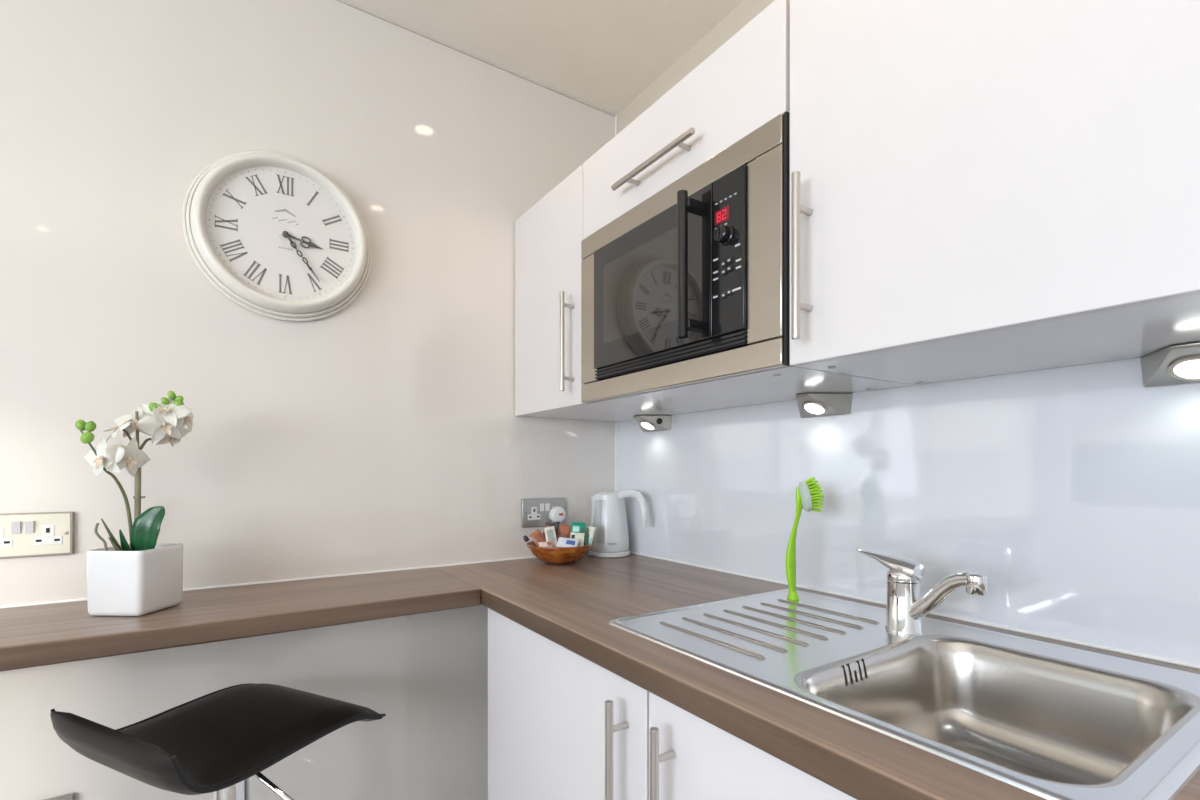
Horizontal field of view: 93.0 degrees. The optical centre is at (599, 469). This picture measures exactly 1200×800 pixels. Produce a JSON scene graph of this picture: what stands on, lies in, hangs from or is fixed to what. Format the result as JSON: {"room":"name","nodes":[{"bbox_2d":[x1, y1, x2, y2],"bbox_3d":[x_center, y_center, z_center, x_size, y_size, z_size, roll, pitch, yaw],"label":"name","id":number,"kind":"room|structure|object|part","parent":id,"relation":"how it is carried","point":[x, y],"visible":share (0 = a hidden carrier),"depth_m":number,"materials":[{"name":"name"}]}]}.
{"room":"kitchen","nodes":[
{"label":"kitchen","id":0,"kind":"room"},
{"bbox_2d":[0,0,614,799],"bbox_3d":[-1.432,-0.015,1.003,3.700,2.370,0.100,0,0,-34],"label":"wall","id":1,"kind":"structure","parent":0,"point":[383,431],"depth_m":1.38,"materials":[{"name":"white paint"}]},
{"bbox_2d":[0,512,73,558],"bbox_3d":[-1.141,0.129,1.126,0.146,0.087,0.014,0,0,-34],"label":"wall socket","id":2,"kind":"object","parent":1,"relation":"attached to","point":[44,533],"visible":1,"depth_m":1.14,"materials":[{"name":"plastic"}]},
{"bbox_2d":[0,527,12,546],"bbox_3d":[-1.170,0.131,1.105,0.043,0.039,0.003,0,0,-34],"label":"outlet","id":3,"kind":"object","parent":2,"relation":"attached to","point":[6,533],"depth_m":1.11,"materials":[{"name":"white plastic"}]},
{"bbox_2d":[11,521,20,533],"bbox_3d":[-1.146,0.113,1.117,0.013,0.024,0.005,0,0,-34],"label":"rocker switch","id":4,"kind":"object","parent":2,"relation":"attached to","point":[15,525],"depth_m":1.12,"materials":[{"name":"grey plastic"}]},
{"bbox_2d":[25,521,33,532],"bbox_3d":[-1.130,0.113,1.127,0.013,0.024,0.005,0,0,-34],"label":"rocker switch","id":5,"kind":"object","parent":2,"relation":"attached to","point":[29,525],"depth_m":1.13,"materials":[{"name":"grey plastic"}]},
{"bbox_2d":[33,525,62,544],"bbox_3d":[-1.110,0.131,1.145,0.043,0.039,0.003,0,0,-34],"label":"outlet","id":6,"kind":"object","parent":2,"relation":"attached to","point":[42,534],"depth_m":1.14,"materials":[{"name":"white plastic"}]},
{"bbox_2d":[45,793,73,799],"bbox_3d":[-1.140,0.707,1.127,0.146,0.086,0.014,0,0,-34],"label":"outlet","id":7,"kind":"object","parent":1,"relation":"attached to","point":[70,796],"visible":1,"depth_m":1.16,"materials":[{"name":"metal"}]},
{"bbox_2d":[0,567,480,671],"bbox_3d":[-1.190,0.720,0.891,1.980,0.900,0.347,0,0,-34],"label":"breakfast bar","id":8,"kind":"object","parent":1,"relation":"attached to","point":[56,633],"visible":1,"depth_m":1.08,"materials":[{"name":"brown wood"}]},
{"bbox_2d":[75,391,193,615],"bbox_3d":[-0.884,0.056,1.112,0.128,0.428,0.176,0,0,6],"label":"potted orchid","id":9,"kind":"object","parent":8,"relation":"on","point":[143,576],"visible":1,"depth_m":1.07,"materials":[{"name":"white ceramic"}]},
{"bbox_3d":[-0.914,-0.024,1.050,0.078,0.075,0.011,0,0,5],"label":"flower","id":10,"kind":"part","parent":9,"relation":"part of","materials":[{"name":"beige plant"}]},
{"bbox_3d":[-0.917,0.044,1.062,0.017,0.233,0.078,0,0,44],"label":"stem","id":11,"kind":"part","parent":9,"relation":"part of","materials":[{"name":"plant"}]},
{"bbox_3d":[-0.906,-0.073,1.071,0.040,0.050,0.063,0,0,-38],"label":"flower","id":12,"kind":"part","parent":9,"relation":"part of","materials":[{"name":"beige plant"}]},
{"bbox_3d":[-0.899,-0.059,1.083,0.006,0.045,0.038,0,0,32],"label":"stem","id":13,"kind":"part","parent":9,"relation":"part of","materials":[{"name":"plant"}]},
{"bbox_3d":[-0.887,-0.024,1.069,0.013,0.075,0.077,0,0,17],"label":"flower","id":14,"kind":"part","parent":9,"relation":"part of","materials":[{"name":"beige plant"}]},
{"bbox_3d":[-0.893,-0.093,1.100,0.072,0.062,0.026,0,0,-26],"label":"flower","id":15,"kind":"part","parent":9,"relation":"part of","materials":[{"name":"beige plant"}]},
{"bbox_3d":[-0.892,0.209,1.097,0.109,0.121,0.109,0,0,2],"label":"pot","id":16,"kind":"part","parent":9,"relation":"part of","materials":[{"name":"white ceramic"}]},
{"bbox_3d":[-0.890,-0.057,1.096,0.007,0.113,0.009,0,0,-34],"label":"stem","id":17,"kind":"part","parent":9,"relation":"part of","materials":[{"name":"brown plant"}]},
{"bbox_3d":[-0.878,-0.100,1.115,0.062,0.060,0.010,0,0,-26],"label":"flower","id":18,"kind":"part","parent":9,"relation":"part of","materials":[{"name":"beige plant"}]},
{"bbox_3d":[-0.872,-0.088,1.120,0.006,0.109,0.062,0,0,40],"label":"stem","id":19,"kind":"part","parent":9,"relation":"part of","materials":[{"name":"plant"}]},
{"bbox_3d":[-0.859,-0.089,1.114,0.011,0.078,0.080,0,0,36],"label":"flower","id":20,"kind":"part","parent":9,"relation":"part of","materials":[{"name":"beige plant"}]},
{"bbox_3d":[-0.853,-0.117,1.129,0.074,0.065,0.040,0,0,-32],"label":"flower","id":21,"kind":"part","parent":9,"relation":"part of","materials":[{"name":"beige plant"}]},
{"bbox_3d":[-0.865,-0.073,1.142,0.045,0.046,0.062,0,0,2],"label":"flower","id":22,"kind":"part","parent":9,"relation":"part of","materials":[{"name":"beige plant"}]},
{"bbox_3d":[-0.853,-0.111,1.162,0.016,0.064,0.072,0,0,-3],"label":"flower","id":23,"kind":"part","parent":9,"relation":"part of","materials":[{"name":"beige plant"}]},
{"bbox_2d":[0,556,536,608],"bbox_3d":[-1.405,0.269,0.959,3.496,0.007,0.007,0,0,-34],"label":"trim","id":24,"kind":"structure","parent":1,"relation":"attached to","point":[434,566],"depth_m":1.39,"materials":[{"name":"white plastic"}]},
{"bbox_2d":[182,151,371,321],"bbox_3d":[-0.752,-0.562,1.361,0.401,0.401,0.052,0,0,-34],"label":"wall clock","id":25,"kind":"object","parent":1,"relation":"attached to","point":[276,235],"visible":1,"depth_m":1.35,"materials":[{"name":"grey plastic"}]},
{"bbox_2d":[336,0,615,116],"bbox_3d":[-1.405,-1.197,0.957,3.494,0.006,0.006,0,0,-34],"label":"trim","id":26,"kind":"structure","parent":1,"relation":"attached to","point":[348,3],"depth_m":1.64,"materials":[{"name":"white paint"}]},
{"bbox_2d":[521,498,564,527],"bbox_3d":[-0.173,0.132,1.768,0.150,0.087,0.014,0,0,-34],"label":"wall socket","id":27,"kind":"object","parent":1,"relation":"attached to","point":[534,512],"visible":0.77,"depth_m":1.75,"materials":[{"name":"metal"}]},
{"bbox_2d":[528,507,539,519],"bbox_3d":[-0.202,0.133,1.746,0.043,0.039,0.003,0,0,-34],"label":"outlet","id":28,"kind":"object","parent":27,"relation":"attached to","point":[533,512],"depth_m":1.74,"materials":[{"name":"white plastic"}]},
{"bbox_2d":[540,503,543,510],"bbox_3d":[-0.178,0.116,1.758,0.013,0.024,0.005,0,0,-34],"label":"rocker switch","id":29,"kind":"object","parent":27,"relation":"attached to","point":[541,504],"depth_m":1.76,"materials":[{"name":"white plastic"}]},
{"bbox_2d":[545,503,549,510],"bbox_3d":[-0.163,0.116,1.769,0.013,0.024,0.005,0,0,-34],"label":"rocker switch","id":30,"kind":"object","parent":27,"relation":"attached to","point":[547,505],"depth_m":1.77,"materials":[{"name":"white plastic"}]},
{"bbox_2d":[549,506,565,522],"bbox_3d":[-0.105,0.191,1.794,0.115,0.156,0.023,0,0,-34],"label":"plug","id":31,"kind":"object","parent":27,"relation":"in","point":[557,513],"visible":0.75,"depth_m":1.77,"materials":[{"name":"white plastic"}]},
{"bbox_2d":[515,164,691,421],"bbox_3d":[-0.011,-0.456,1.647,0.413,0.588,0.388,0,0,-34],"label":"upper cabinet","id":32,"kind":"object","parent":1,"relation":"attached to","point":[548,236],"visible":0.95,"depth_m":1.55,"materials":[{"name":"white laminate"}]},
{"bbox_3d":[-0.142,-0.456,1.560,0.018,0.588,0.385,0,0,-34],"label":"door","id":33,"kind":"part","parent":32,"relation":"part of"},
{"bbox_3d":[-0.082,-0.319,1.418,0.040,0.246,0.012,0,0,-34],"label":"handle","id":34,"kind":"part","parent":32,"relation":"part of","materials":[{"name":"silver metal"}]},
{"bbox_2d":[633,415,670,431],"bbox_3d":[0.143,-0.141,1.720,0.082,0.044,0.128,0,0,-34],"label":"recessed light","id":35,"kind":"object","parent":32,"relation":"attached to","point":[647,423],"visible":1,"depth_m":1.69,"materials":[{"name":"silver metal"}]},
{"bbox_2d":[656,418,661,423],"bbox_3d":[0.175,-0.144,1.683,0.018,0.018,0.016,0,0,-2],"label":"switch","id":36,"kind":"object","parent":35,"relation":"attached to","point":[658,420],"depth_m":1.68,"materials":[{"name":"black plastic"}]},
{"bbox_2d":[615,115,616,491],"bbox_3d":[0.054,-0.468,1.925,0.008,1.464,0.008,0,0,-34],"label":"trim","id":37,"kind":"structure","parent":1,"relation":"attached to","point":[616,115],"depth_m":1.92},
{"bbox_2d":[346,0,743,114],"bbox_3d":[-0.437,-1.250,-0.497,3.700,0.100,3.700,0,0,-34],"label":"ceiling","id":38,"kind":"structure","parent":0,"point":[604,54],"depth_m":1.56,"materials":[{"name":"white paint"}]},
{"bbox_2d":[617,0,1199,664],"bbox_3d":[1.091,-0.015,0.456,0.100,2.370,3.600,0,0,-34],"label":"wall","id":39,"kind":"structure","parent":0,"point":[1074,490],"depth_m":1.01,"materials":[{"name":"white glass"}]},
{"bbox_2d":[583,0,911,411],"bbox_3d":[0.264,-0.456,1.233,0.413,0.589,0.603,0,0,-34],"label":"upper cabinet","id":40,"kind":"object","parent":39,"relation":"attached to","point":[743,85],"visible":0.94,"depth_m":1.08,"materials":[{"name":"white laminate"}]},
{"bbox_3d":[0.109,-0.607,1.129,0.040,0.012,0.248,0,0,-34],"label":"handle","id":41,"kind":"part","parent":40,"relation":"part of","materials":[{"name":"silver metal"}]},
{"bbox_3d":[0.132,-0.655,1.146,0.018,0.189,0.601,0,0,-34],"label":"door","id":42,"kind":"part","parent":40,"relation":"part of","materials":[{"name":"white laminate"}]},
{"bbox_2d":[581,111,792,402],"bbox_3d":[0.244,-0.361,1.217,0.410,0.395,0.602,0,0,-34],"label":"microwave","id":43,"kind":"object","parent":40,"relation":"attached to","point":[690,284],"visible":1,"depth_m":1.01,"materials":[{"name":"silver metal"}]},
{"bbox_3d":[0.102,-0.371,1.172,0.026,0.273,0.382,0,0,-34],"label":"door","id":44,"kind":"part","parent":43,"relation":"part of","materials":[{"name":"black glass"}]},
{"bbox_3d":[0.161,-0.364,1.016,0.048,0.259,0.028,0,0,-34],"label":"handle","id":45,"kind":"part","parent":43,"relation":"part of","materials":[{"name":"black plastic"}]},
{"bbox_3d":[0.208,-0.402,0.970,0.022,0.033,0.033,0,0,-34],"label":"dial knob","id":46,"kind":"part","parent":43,"relation":"part of","materials":[{"name":"black plastic"}]},
{"bbox_3d":[0.229,-0.371,0.981,0.024,0.273,0.072,0,0,-34],"label":"control panel","id":47,"kind":"part","parent":43,"relation":"part of","materials":[{"name":"black plastic"}]},
{"bbox_2d":[796,393,851,417],"bbox_3d":[0.465,-0.141,1.234,0.082,0.044,0.128,0,0,-34],"label":"recessed light","id":48,"kind":"object","parent":40,"relation":"attached to","point":[809,404],"visible":1,"depth_m":1.21,"materials":[{"name":"silver metal"}]},
{"bbox_2d":[630,551,1199,668],"bbox_3d":[0.653,0.269,1.021,0.007,0.007,2.166,0,0,-34],"label":"trim","id":49,"kind":"structure","parent":39,"relation":"attached to","point":[1196,666],"depth_m":0.98,"materials":[{"name":"white plastic"}]},
{"bbox_2d":[790,0,1199,384],"bbox_3d":[0.610,-0.456,0.712,0.413,0.589,0.639,0,0,-34],"label":"upper cabinet","id":50,"kind":"object","parent":39,"relation":"attached to","point":[979,188],"visible":1,"depth_m":0.67,"materials":[{"name":"white laminate"}]},
{"bbox_3d":[0.299,-0.314,0.843,0.040,0.244,0.012,0,0,-34],"label":"handle","id":51,"kind":"part","parent":50,"relation":"part of","materials":[{"name":"silver metal"}]},
{"bbox_2d":[1141,341,1199,386],"bbox_3d":[0.786,-0.141,0.750,0.082,0.044,0.128,0,0,-34],"label":"recessed light","id":52,"kind":"object","parent":50,"relation":"attached to","point":[1176,364],"visible":1,"depth_m":0.76,"materials":[{"name":"silver metal"}]},
{"bbox_3d":[-0.437,1.220,-0.497,3.700,0.100,3.700,0,0,-34],"label":"floor","id":53,"kind":"structure","parent":0,"visible":0},
{"bbox_2d":[50,683,385,799],"bbox_3d":[-0.676,0.787,1.071,0.414,0.764,0.446,0,0,22],"label":"bar stool","id":54,"kind":"object","parent":53,"relation":"on","point":[214,742],"visible":1,"depth_m":0.99,"materials":[{"name":"black leather"}]},
{"bbox_3d":[-0.684,0.839,1.057,0.057,0.602,0.057,0,0,-34],"label":"post","id":55,"kind":"part","parent":54,"relation":"part of","materials":[{"name":"silver metal"}]},
{"bbox_3d":[-0.568,0.531,0.965,0.133,0.057,0.022,0,0,25],"label":"lever","id":56,"kind":"part","parent":54,"relation":"part of","materials":[{"name":"silver metal"}]},
{"bbox_2d":[488,608,648,799],"bbox_3d":[0.136,0.740,1.214,0.634,0.860,0.587,0,0,-34],"label":"base cabinet","id":57,"kind":"object","parent":53,"relation":"on","point":[562,725],"visible":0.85,"depth_m":1.03,"materials":[{"name":"white laminate"}]},
{"bbox_3d":[0.025,0.468,0.843,0.040,0.255,0.012,0,0,-34],"label":"handle","id":58,"kind":"part","parent":57,"relation":"part of","materials":[{"name":"silver metal"}]},
{"bbox_2d":[649,692,856,799],"bbox_3d":[0.469,0.740,0.711,0.634,0.860,0.610,0,0,-34],"label":"base cabinet","id":59,"kind":"object","parent":53,"relation":"on","point":[691,758],"visible":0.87,"depth_m":0.71,"materials":[{"name":"white laminate"}]},
{"bbox_3d":[0.083,0.468,0.756,0.040,0.255,0.012,0,0,-34],"label":"handle","id":60,"kind":"part","parent":59,"relation":"part of","materials":[{"name":"silver metal"}]},
{"bbox_2d":[435,553,1199,799],"bbox_3d":[0.395,0.289,0.851,0.617,0.038,2.167,0,0,-34],"label":"countertop","id":61,"kind":"structure","parent":59,"relation":"on","point":[572,606],"depth_m":0.80,"materials":[{"name":"brown wood"}]},
{"bbox_2d":[523,535,593,563],"bbox_3d":[-0.116,0.230,1.661,0.196,0.079,0.196,0,0,-34],"label":"wooden bowl","id":62,"kind":"object","parent":61,"relation":"on","point":[551,555],"visible":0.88,"depth_m":1.59,"materials":[{"name":"orange wood"}]},
{"bbox_2d":[530,529,545,546],"bbox_3d":[-0.176,0.204,1.661,0.059,0.063,0.016,0,0,8],"label":"sachet","id":63,"kind":"object","parent":62,"relation":"in","point":[537,536],"visible":0.79,"depth_m":1.66,"materials":[{"name":"orange paper"}]},
{"bbox_2d":[538,541,551,546],"bbox_3d":[-0.156,0.212,1.621,0.037,0.016,0.018,0,0,-19],"label":"sachet","id":64,"kind":"object","parent":62,"relation":"in","point":[547,543],"visible":0.94,"depth_m":1.62,"materials":[{"name":"paper"}]},
{"bbox_2d":[543,521,553,537],"bbox_3d":[-0.158,0.192,1.691,0.041,0.078,0.012,0,0,5],"label":"sachet","id":65,"kind":"object","parent":62,"relation":"in","point":[548,524],"visible":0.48,"depth_m":1.69,"materials":[{"name":"paper"}]},
{"bbox_2d":[544,526,556,546],"bbox_3d":[-0.142,0.194,1.649,0.039,0.061,0.020,0,0,-9],"label":"sachet","id":66,"kind":"object","parent":62,"relation":"in","point":[550,535],"visible":0.94,"depth_m":1.65,"materials":[{"name":"white paper"}]},
{"bbox_2d":[553,521,559,538],"bbox_3d":[-0.126,0.188,1.701,0.029,0.068,0.008,0,0,0],"label":"sachet","id":67,"kind":"object","parent":62,"relation":"in","point":[556,524],"visible":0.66,"depth_m":1.70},
{"bbox_2d":[557,524,570,541],"bbox_3d":[-0.108,0.192,1.689,0.045,0.062,0.013,0,0,1],"label":"sachet","id":68,"kind":"object","parent":62,"relation":"in","point":[563,530],"visible":0.82,"depth_m":1.69,"materials":[{"name":"orange paper"}]},
{"bbox_2d":[556,537,578,546],"bbox_3d":[-0.092,0.208,1.621,0.060,0.030,0.025,0,0,10],"label":"sachet","id":69,"kind":"object","parent":62,"relation":"in","point":[562,542],"visible":0.93,"depth_m":1.62,"materials":[{"name":"white paper"}]},
{"bbox_2d":[570,532,584,546],"bbox_3d":[-0.066,0.204,1.649,0.043,0.046,0.014,0,0,5],"label":"sachet","id":70,"kind":"object","parent":62,"relation":"in","point":[580,536],"visible":0.72,"depth_m":1.65,"materials":[{"name":"paper"}]},
{"bbox_2d":[571,522,585,532],"bbox_3d":[-0.065,0.172,1.673,0.044,0.037,0.013,0,0,7],"label":"sachet","id":71,"kind":"object","parent":62,"relation":"in","point":[576,527],"visible":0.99,"depth_m":1.67,"materials":[{"name":"green paper"}]},
{"bbox_2d":[581,528,587,545],"bbox_3d":[-0.045,0.198,1.661,0.022,0.058,0.010,0,0,14],"label":"sachet","id":72,"kind":"object","parent":62,"relation":"in","point":[583,530],"visible":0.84,"depth_m":1.66,"materials":[{"name":"green paper"}]},
{"bbox_2d":[588,526,594,544],"bbox_3d":[-0.029,0.194,1.667,0.031,0.059,0.008,0,0,7],"label":"sachet","id":73,"kind":"object","parent":62,"relation":"in","point":[591,530],"visible":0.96,"depth_m":1.67,"materials":[{"name":"paper"}]},
{"bbox_2d":[588,489,646,557],"bbox_3d":[0.049,0.164,1.777,0.134,0.211,0.210,0,0,-34],"label":"kettle","id":74,"kind":"object","parent":61,"relation":"on","point":[608,510],"visible":0.94,"depth_m":1.76,"materials":[{"name":"white plastic"}]},
{"bbox_3d":[0.028,0.075,1.809,0.093,0.012,0.093,0,0,-34],"label":"lid","id":75,"kind":"part","parent":74,"relation":"part of","materials":[{"name":"white plastic"}]},
{"bbox_3d":[0.098,0.116,1.750,0.114,0.114,0.021,0,0,40],"label":"handle","id":76,"kind":"part","parent":74,"relation":"part of","materials":[{"name":"white plastic"}]},
{"bbox_2d":[608,589,1199,799],"bbox_3d":[0.411,0.342,0.851,0.500,0.155,0.706,0,0,-34],"label":"sink","id":77,"kind":"object","parent":61,"relation":"in","point":[1050,721],"visible":0.88,"depth_m":0.81,"materials":[{"name":"metal"}]},
{"bbox_2d":[785,477,823,599],"bbox_3d":[0.419,0.141,1.171,0.069,0.253,0.049,0,0,6],"label":"dish brush","id":78,"kind":"object","parent":77,"relation":"on","point":[808,495],"visible":1,"depth_m":1.17,"materials":[{"name":"green plastic"}]},
{"bbox_3d":[0.404,0.146,1.179,0.026,0.221,0.036,0,0,-34],"label":"handle","id":79,"kind":"part","parent":78,"relation":"part of","materials":[{"name":"green plastic"}]},
{"bbox_3d":[0.419,0.054,1.167,0.025,0.063,0.040,0,0,-2],"label":"head plate","id":80,"kind":"part","parent":78,"relation":"part of","materials":[{"name":"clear plastic"}]},
{"bbox_2d":[856,548,987,635],"bbox_3d":[0.519,0.204,0.920,0.055,0.129,0.223,0,0,-24],"label":"mixer tap","id":81,"kind":"object","parent":77,"relation":"on","point":[905,606],"visible":1,"depth_m":0.92,"materials":[{"name":"silver metal"}]},
{"bbox_3d":[0.492,0.160,0.971,0.049,0.041,0.108,0,0,-34],"label":"lever","id":82,"kind":"part","parent":81,"relation":"part of","materials":[{"name":"silver metal"}]},
{"bbox_3d":[0.525,0.199,0.888,0.025,0.100,0.120,0,0,-18],"label":"spout","id":83,"kind":"part","parent":81,"relation":"part of","materials":[{"name":"silver metal"}]},
{"bbox_2d":[794,635,1199,787],"bbox_3d":[0.479,0.344,0.702,0.404,0.151,0.324,0,0,-34],"label":"basin","id":84,"kind":"object","parent":77,"relation":"in","point":[1045,720],"depth_m":0.80,"materials":[{"name":"silver metal"}]}
]}

